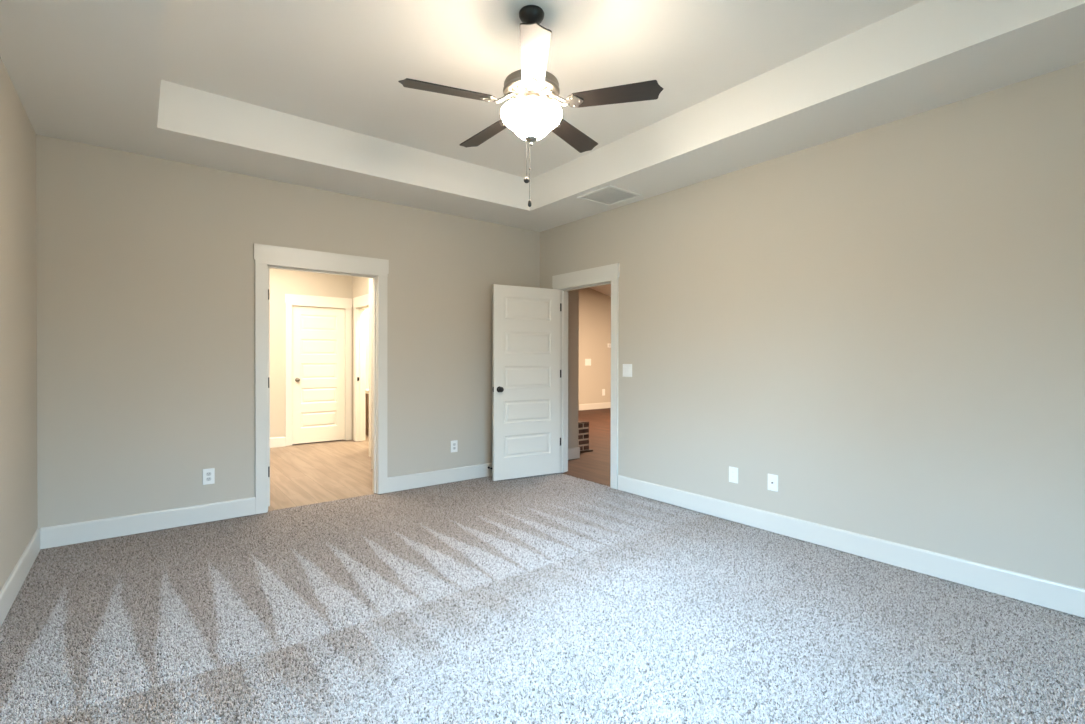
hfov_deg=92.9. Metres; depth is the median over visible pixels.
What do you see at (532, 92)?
ceiling fan
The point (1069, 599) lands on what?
baseboard
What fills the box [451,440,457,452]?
wall outlet
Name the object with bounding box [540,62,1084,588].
wall
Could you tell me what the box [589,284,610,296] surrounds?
ceiling
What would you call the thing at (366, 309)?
wall
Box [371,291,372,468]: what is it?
door
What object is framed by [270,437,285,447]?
baseboard
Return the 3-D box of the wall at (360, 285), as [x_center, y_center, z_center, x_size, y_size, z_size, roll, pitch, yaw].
[-2.688,-0.158,7.802,0.115,2.755,2.400,0,0,-38]
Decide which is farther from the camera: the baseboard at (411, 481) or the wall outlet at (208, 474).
the baseboard at (411, 481)
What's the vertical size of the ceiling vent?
0.011 m
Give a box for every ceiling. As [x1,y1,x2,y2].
[0,0,1084,231]
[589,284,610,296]
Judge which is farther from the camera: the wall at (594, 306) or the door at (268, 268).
the wall at (594, 306)
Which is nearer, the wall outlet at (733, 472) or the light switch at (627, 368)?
the wall outlet at (733, 472)
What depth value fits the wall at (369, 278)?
6.68 m
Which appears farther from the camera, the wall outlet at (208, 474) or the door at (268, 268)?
the door at (268, 268)
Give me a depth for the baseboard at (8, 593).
2.80 m
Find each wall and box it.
[0,57,37,590]
[36,134,539,527]
[270,268,351,437]
[352,276,368,439]
[365,308,368,388]
[369,278,370,456]
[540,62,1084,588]
[578,288,610,409]
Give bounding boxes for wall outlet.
[203,468,214,484]
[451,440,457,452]
[729,466,737,482]
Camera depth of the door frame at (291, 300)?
7.72 m
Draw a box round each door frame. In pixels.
[253,243,388,513]
[285,294,351,445]
[353,294,368,440]
[552,263,619,488]
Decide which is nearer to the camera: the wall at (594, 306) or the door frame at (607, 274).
the door frame at (607, 274)
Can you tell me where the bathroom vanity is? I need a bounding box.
[365,389,368,435]
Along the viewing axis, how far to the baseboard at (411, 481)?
5.21 m
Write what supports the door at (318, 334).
in the wall at (282, 282)
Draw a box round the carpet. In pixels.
[0,473,1084,723]
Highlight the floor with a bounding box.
[0,408,1084,723]
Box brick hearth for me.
[578,420,592,452]
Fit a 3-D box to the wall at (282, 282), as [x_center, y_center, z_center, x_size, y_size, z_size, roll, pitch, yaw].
[-4.100,-0.158,7.277,2.755,2.755,0.115,0,0,-38]
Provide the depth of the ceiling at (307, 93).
3.08 m
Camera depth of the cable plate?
3.81 m
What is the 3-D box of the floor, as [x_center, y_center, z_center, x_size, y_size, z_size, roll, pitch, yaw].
[1.558,1.296,7.220,12.646,0.114,10.575,0,0,-38]
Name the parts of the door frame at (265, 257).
casing, header casing, casing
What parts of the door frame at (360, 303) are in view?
casing, header casing, casing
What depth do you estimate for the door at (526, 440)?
5.50 m
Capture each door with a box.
[268,268,269,505]
[292,306,344,443]
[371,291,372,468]
[492,284,561,480]
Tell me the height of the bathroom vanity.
0.755 m
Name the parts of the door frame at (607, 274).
casing, header casing, casing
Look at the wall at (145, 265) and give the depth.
3.96 m
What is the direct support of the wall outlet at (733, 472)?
attached to the wall at (886, 322)
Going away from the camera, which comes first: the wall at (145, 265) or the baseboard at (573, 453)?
the wall at (145, 265)
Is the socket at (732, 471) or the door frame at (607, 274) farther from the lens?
the door frame at (607, 274)
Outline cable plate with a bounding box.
[768,474,777,491]
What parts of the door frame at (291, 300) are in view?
casing, header casing, casing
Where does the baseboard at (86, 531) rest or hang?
attached to the wall at (145, 265)
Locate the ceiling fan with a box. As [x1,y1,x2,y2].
[398,5,662,206]
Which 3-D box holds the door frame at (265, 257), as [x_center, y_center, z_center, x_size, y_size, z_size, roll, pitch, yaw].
[-1.950,0.138,4.602,1.127,2.208,0.159,0,0,-38]
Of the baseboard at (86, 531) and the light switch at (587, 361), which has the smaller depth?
the baseboard at (86, 531)
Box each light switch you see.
[585,359,590,365]
[623,364,631,376]
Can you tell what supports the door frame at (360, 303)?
attached to the wall at (360, 285)
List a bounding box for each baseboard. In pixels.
[0,528,39,627]
[40,497,255,548]
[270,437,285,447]
[387,463,491,492]
[568,447,579,459]
[579,402,610,409]
[618,475,1084,617]
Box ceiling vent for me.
[577,185,641,205]
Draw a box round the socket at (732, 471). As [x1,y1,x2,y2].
[731,470,734,478]
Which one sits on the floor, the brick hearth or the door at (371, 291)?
the brick hearth
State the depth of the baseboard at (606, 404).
13.10 m
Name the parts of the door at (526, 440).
knob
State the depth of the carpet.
2.53 m
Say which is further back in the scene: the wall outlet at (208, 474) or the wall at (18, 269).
the wall outlet at (208, 474)

